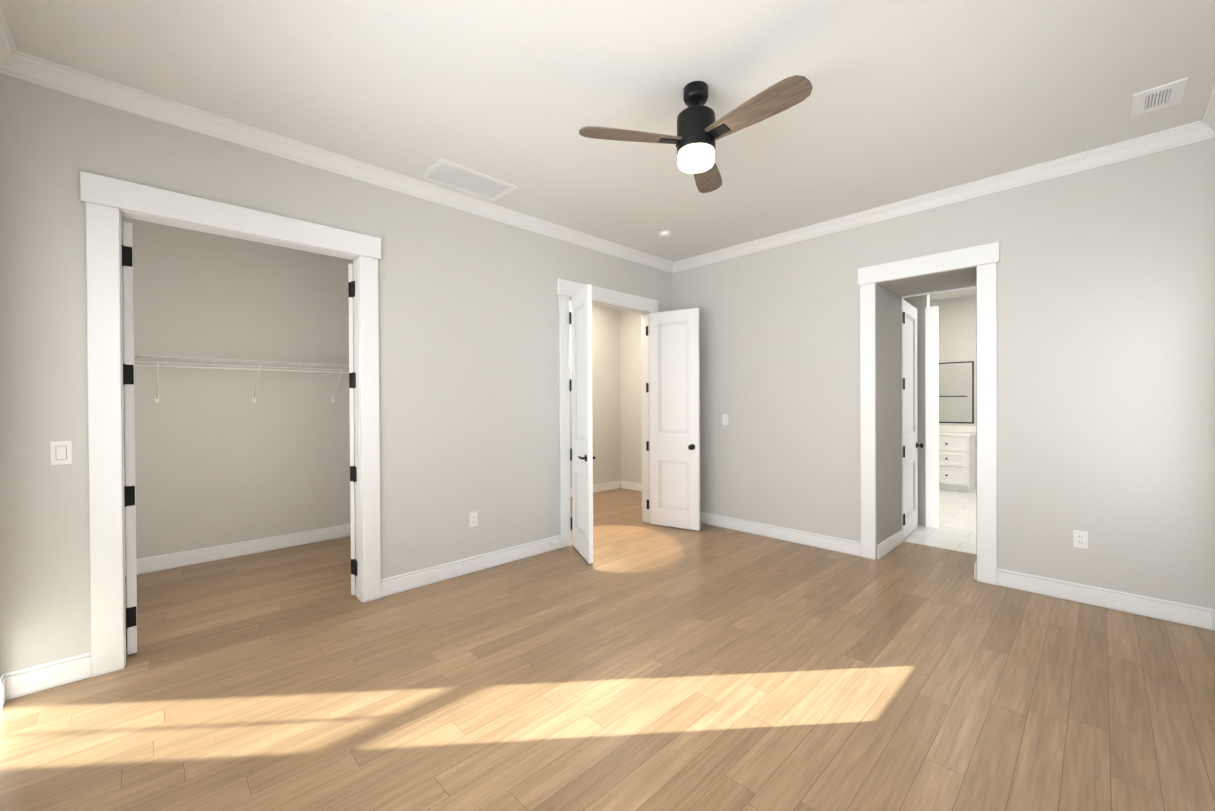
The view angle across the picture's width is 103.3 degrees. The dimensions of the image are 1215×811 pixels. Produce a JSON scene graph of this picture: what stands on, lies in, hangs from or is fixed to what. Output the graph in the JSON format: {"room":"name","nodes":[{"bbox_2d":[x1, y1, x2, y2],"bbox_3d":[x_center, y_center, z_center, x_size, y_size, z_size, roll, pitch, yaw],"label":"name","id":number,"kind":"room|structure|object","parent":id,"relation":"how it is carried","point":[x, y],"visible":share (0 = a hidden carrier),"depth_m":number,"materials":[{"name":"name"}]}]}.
{"room":"empty bedroom","nodes":[
{"label":"empty bedroom","id":0,"kind":"room"},
{"bbox_2d":[121,217,352,560],"bbox_3d":[-3.243,-0.147,4.727,2.920,3.090,0.120,-1,0,-44],"label":"wall","id":1,"kind":"structure","parent":0,"point":[222,457],"depth_m":4.43,"materials":[{"name":"paint"}]},
{"bbox_2d":[123,354,348,402],"bbox_3d":[-3.136,-0.218,4.530,2.763,0.374,0.308,-1,0,-44],"label":"closet shelf","id":2,"kind":"object","parent":1,"relation":"attached to","point":[245,361],"visible":0.46,"depth_m":4.28,"materials":[{"name":"white metal"}]},
{"bbox_2d":[125,524,350,576],"bbox_3d":[-3.230,1.333,4.645,2.800,0.130,0.016,-1,0,-44],"label":"baseboard","id":3,"kind":"structure","parent":1,"relation":"attached to","point":[203,555],"depth_m":4.44,"materials":[{"name":"paint"}]},
{"bbox_2d":[0,74,671,673],"bbox_3d":[-0.478,-0.162,4.724,7.120,3.090,0.120,-1,0,-44],"label":"wall","id":4,"kind":"structure","parent":0,"point":[468,308],"depth_m":3.39,"materials":[{"name":"paint"}]},
{"bbox_2d":[0,672,11,711],"bbox_3d":[-1.447,1.345,0.816,0.016,0.130,4.130,-1,0,-44],"label":"baseboard","id":5,"kind":"structure","parent":4,"relation":"attached to","point":[6,678],"depth_m":2.29,"materials":[{"name":"paint"}]},
{"bbox_2d":[0,5,23,76],"bbox_3d":[-1.427,-1.630,0.807,0.080,0.100,3.990,-1,0,-44],"label":"crown molding","id":6,"kind":"structure","parent":4,"relation":"attached to","point":[14,63],"depth_m":2.26,"materials":[{"name":"paint"}]},
{"bbox_2d":[12,652,90,698],"bbox_3d":[-2.769,1.344,2.400,0.270,0.130,0.016,-1,0,-44],"label":"baseboard","id":7,"kind":"structure","parent":4,"relation":"attached to","point":[42,676],"depth_m":2.39,"materials":[{"name":"paint"}]},
{"bbox_2d":[50,441,71,464],"bbox_3d":[-2.753,0.238,2.421,0.072,0.118,0.008,-1,0,-44],"label":"switch plate","id":8,"kind":"object","parent":4,"relation":"attached to","point":[60,452],"visible":1,"depth_m":2.42,"materials":[{"name":"plastic"}]},
{"bbox_2d":[122,222,136,654],"bbox_3d":[-2.882,0.185,2.884,0.595,2.418,0.056,0,0,45],"label":"closet door","id":9,"kind":"structure","parent":4,"relation":"in","point":[129,416],"depth_m":2.69,"materials":[{"name":"paint"}]},
{"bbox_2d":[80,171,380,676],"bbox_3d":[-2.208,0.099,3.021,1.468,2.606,0.148,-1,0,-44],"label":"trim","id":10,"kind":"structure","parent":4,"relation":"attached to","point":[110,202],"depth_m":2.57,"materials":[{"name":"paint"}]},
{"bbox_2d":[0,53,671,272],"bbox_3d":[-1.031,-1.651,4.046,5.165,0.100,0.080,-1,0,-44],"label":"crown molding","id":11,"kind":"structure","parent":4,"relation":"attached to","point":[38,71],"depth_m":3.03,"materials":[{"name":"paint"}]},
{"bbox_2d":[348,263,355,594],"bbox_3d":[-1.770,0.174,3.768,0.056,2.418,0.595,0,0,18],"label":"closet door","id":12,"kind":"structure","parent":4,"relation":"in","point":[352,423],"depth_m":3.50,"materials":[{"name":"paint"}]},
{"bbox_2d":[381,535,560,597],"bbox_3d":[-1.053,1.325,4.070,1.680,0.130,0.016,-1,0,-44],"label":"baseboard","id":13,"kind":"structure","parent":4,"relation":"attached to","point":[419,578],"depth_m":3.94,"materials":[{"name":"paint"}]},
{"bbox_2d":[469,512,477,526],"bbox_3d":[-1.119,0.950,4.012,0.072,0.118,0.008,-1,0,-44],"label":"electrical outlet","id":14,"kind":"object","parent":4,"relation":"attached to","point":[473,518],"visible":1,"depth_m":4.01,"materials":[{"name":"plastic"}]},
{"bbox_2d":[569,284,595,563],"bbox_3d":[-0.243,0.162,4.449,0.130,2.418,0.605,0,0,-18],"label":"entry door","id":15,"kind":"structure","parent":4,"relation":"in","point":[582,457],"depth_m":4.38,"materials":[{"name":"paint"}]},
{"bbox_2d":[557,278,657,547],"bbox_3d":[0.021,0.074,5.190,1.488,2.606,0.148,-1,0,-44],"label":"door frame","id":16,"kind":"structure","parent":4,"relation":"attached to","point":[568,290],"depth_m":4.75,"materials":[{"name":"paint"}]},
{"bbox_2d":[649,308,699,530],"bbox_3d":[0.739,0.151,5.380,0.605,2.418,0.174,0,0,32],"label":"entry door","id":17,"kind":"structure","parent":4,"relation":"in","point":[674,373],"depth_m":5.36,"materials":[{"name":"paint"}]},
{"bbox_2d":[569,301,620,488],"bbox_3d":[-0.685,-0.175,7.117,4.080,3.090,0.120,-1,0,-44],"label":"wall","id":18,"kind":"structure","parent":0,"point":[616,392],"depth_m":7.67,"materials":[{"name":"paint"}]},
{"bbox_2d":[570,480,619,496],"bbox_3d":[-0.934,1.308,6.781,3.230,0.130,0.016,-1,0,-44],"label":"baseboard","id":19,"kind":"structure","parent":18,"relation":"attached to","point":[613,485],"depth_m":7.65,"materials":[{"name":"paint"}]},
{"bbox_2d":[0,488,1214,810],"bbox_3d":[0.331,1.433,3.782,7.300,0.100,6.560,-1,0,-44],"label":"floor","id":20,"kind":"structure","parent":0,"point":[638,664],"depth_m":2.32,"materials":[{"name":"brown wood"}]},
{"bbox_2d":[0,0,1214,300],"bbox_3d":[1.452,-1.770,5.053,10.370,0.100,6.300,-1,0,-44],"label":"ceiling","id":21,"kind":"structure","parent":0,"point":[908,98],"depth_m":2.53,"materials":[{"name":"paint"}]},
{"bbox_2d":[420,159,517,200],"bbox_3d":[-1.042,-1.694,3.638,0.620,0.009,0.350,-1,0,-44],"label":"ceiling vent","id":22,"kind":"object","parent":21,"relation":"in","point":[454,175],"visible":1,"depth_m":3.61,"materials":[{"name":"white metal"}]},
{"bbox_2d":[658,231,670,237],"bbox_3d":[0.568,-1.697,4.765,0.124,0.034,0.124,-1,0,-44],"label":"smoke detector","id":23,"kind":"object","parent":21,"relation":"attached to","point":[663,234],"visible":1,"depth_m":4.73,"materials":[{"name":"plastic"}]},
{"bbox_2d":[579,75,812,192],"bbox_3d":[0.574,-1.494,2.509,1.120,0.413,1.022,-1,0,-44],"label":"ceiling fan","id":24,"kind":"object","parent":21,"relation":"hanging from","point":[700,130],"visible":1,"depth_m":2.49,"materials":[{"name":"brown wood"}]},
{"bbox_2d":[1130,77,1187,117],"bbox_3d":[3.066,-1.711,2.678,0.290,0.009,0.195,-1,0,-44],"label":"ceiling vent","id":25,"kind":"object","parent":21,"relation":"in","point":[1159,97],"visible":1,"depth_m":2.67,"materials":[{"name":"white metal"}]},
{"bbox_2d":[621,310,641,482],"bbox_3d":[0.859,-0.185,7.322,0.120,3.090,1.740,-1,0,-44],"label":"wall","id":26,"kind":"structure","parent":0,"point":[631,420],"depth_m":7.73,"materials":[{"name":"paint"}]},
{"bbox_2d":[620,480,641,491],"bbox_3d":[0.825,1.296,7.276,0.016,0.130,1.720,-1,0,-44],"label":"baseboard","id":27,"kind":"structure","parent":26,"relation":"attached to","point":[628,485],"depth_m":7.72,"materials":[{"name":"paint"}]},
{"bbox_2d":[904,294,931,525],"bbox_3d":[3.145,-0.189,5.912,0.120,3.090,1.370,-1,0,-44],"label":"wall","id":28,"kind":"structure","parent":0,"point":[921,302],"depth_m":5.42,"materials":[{"name":"paint"}]},
{"bbox_2d":[925,306,938,527],"bbox_3d":[3.650,0.131,5.378,0.145,2.450,0.120,-1,0,-44],"label":"door frame","id":29,"kind":"structure","parent":28,"relation":"attached to","point":[932,401],"depth_m":5.32,"materials":[{"name":"white wood"}]},
{"bbox_2d":[904,489,976,553],"bbox_3d":[4.473,1.396,6.347,4.285,0.100,4.460,-1,0,-44],"label":"floor","id":30,"kind":"structure","parent":0,"point":[956,530],"depth_m":5.33,"materials":[{"name":"white tile"}]},
{"bbox_2d":[939,433,974,492],"bbox_3d":[5.199,0.902,7.946,0.596,0.860,1.339,-1,0,-44],"label":"bathroom vanity","id":31,"kind":"object","parent":30,"relation":"on","point":[956,458],"depth_m":7.42,"materials":[{"name":"paint"}]},
{"bbox_2d":[943,433,974,436],"bbox_3d":[5.208,0.452,7.943,0.580,0.040,1.355,-1,0,-44],"label":"countertop","id":32,"kind":"structure","parent":31,"relation":"on","point":[944,434],"depth_m":7.43,"materials":[{"name":"white stone"}]},
{"bbox_2d":[672,138,1214,608],"bbox_3d":[2.551,-0.179,4.658,0.800,3.090,4.200,-1,0,-44],"label":"wall","id":33,"kind":"structure","parent":0,"point":[1106,358],"depth_m":3.45,"materials":[{"name":"paint"}]},
{"bbox_2d":[722,414,727,424],"bbox_3d":[1.312,0.159,5.356,0.008,0.118,0.072,-1,0,-44],"label":"switch plate","id":34,"kind":"object","parent":33,"relation":"attached to","point":[724,419],"visible":1,"depth_m":5.35,"materials":[{"name":"plastic"}]},
{"bbox_2d":[700,512,860,556],"bbox_3d":[1.553,1.304,5.117,0.016,0.130,2.150,-1,0,-44],"label":"baseboard","id":35,"kind":"structure","parent":33,"relation":"attached to","point":[841,545],"depth_m":4.85,"materials":[{"name":"paint"}]},
{"bbox_2d":[904,300,923,538],"bbox_3d":[3.188,0.139,5.088,0.174,2.418,0.710,0,0,43],"label":"bathroom door","id":36,"kind":"structure","parent":33,"relation":"in","point":[911,445],"depth_m":5.14,"materials":[{"name":"paint"}]},
{"bbox_2d":[858,242,999,584],"bbox_3d":[2.909,0.063,4.273,0.828,2.606,0.998,-1,0,-44],"label":"door frame","id":37,"kind":"structure","parent":33,"relation":"attached to","point":[886,289],"depth_m":4.26,"materials":[{"name":"paint"}]},
{"bbox_2d":[672,122,1207,272],"bbox_3d":[2.218,-1.670,4.354,0.080,0.100,3.990,-1,0,-44],"label":"crown molding","id":38,"kind":"structure","parent":33,"relation":"attached to","point":[1183,135],"depth_m":3.70,"materials":[{"name":"paint"}]},
{"bbox_2d":[1073,530,1087,548],"bbox_3d":[3.286,0.929,3.336,0.008,0.118,0.072,-1,0,-44],"label":"electrical outlet","id":39,"kind":"object","parent":33,"relation":"attached to","point":[1080,539],"visible":1,"depth_m":3.33,"materials":[{"name":"plastic"}]},
{"bbox_2d":[997,568,1211,629],"bbox_3d":[3.324,1.305,3.296,0.016,0.130,1.030,-1,0,-44],"label":"baseboard","id":40,"kind":"structure","parent":33,"relation":"attached to","point":[1171,611],"depth_m":3.23,"materials":[{"name":"paint"}]},
{"bbox_2d":[1196,83,1214,140],"bbox_3d":[1.814,-1.650,1.122,5.165,0.100,0.080,-1,0,-44],"label":"crown molding","id":41,"kind":"structure","parent":33,"relation":"attached to","point":[1205,127],"depth_m":2.87,"materials":[{"name":"paint"}]},
{"bbox_2d":[1212,609,1214,630],"bbox_3d":[1.854,1.325,1.116,5.165,0.130,0.016,-1,0,-44],"label":"baseboard","id":42,"kind":"structure","parent":33,"relation":"attached to","point":[1213,610],"depth_m":2.92,"materials":[{"name":"paint"}]},
{"bbox_2d":[932,295,975,485],"bbox_3d":[6.113,-0.215,7.516,0.120,3.090,3.210,-1,0,-44],"label":"wall","id":43,"kind":"structure","parent":0,"point":[957,329],"depth_m":7.82,"materials":[{"name":"paint"}]},
{"bbox_2d":[939,361,973,423],"bbox_3d":[5.414,-0.210,8.092,0.078,1.000,1.210,-1,0,-44],"label":"bathroom mirror","id":44,"kind":"object","parent":43,"relation":"attached to","point":[956,392],"visible":0.48,"depth_m":7.84,"materials":[{"name":"black mirror"}]},
{"bbox_2d":[939,425,974,432],"bbox_3d":[5.408,0.380,8.138,0.020,0.100,1.355,-1,0,-44],"label":"backsplash","id":45,"kind":"structure","parent":43,"relation":"attached to","point":[942,428],"depth_m":7.80,"materials":[{"name":"white stone"}]}
]}

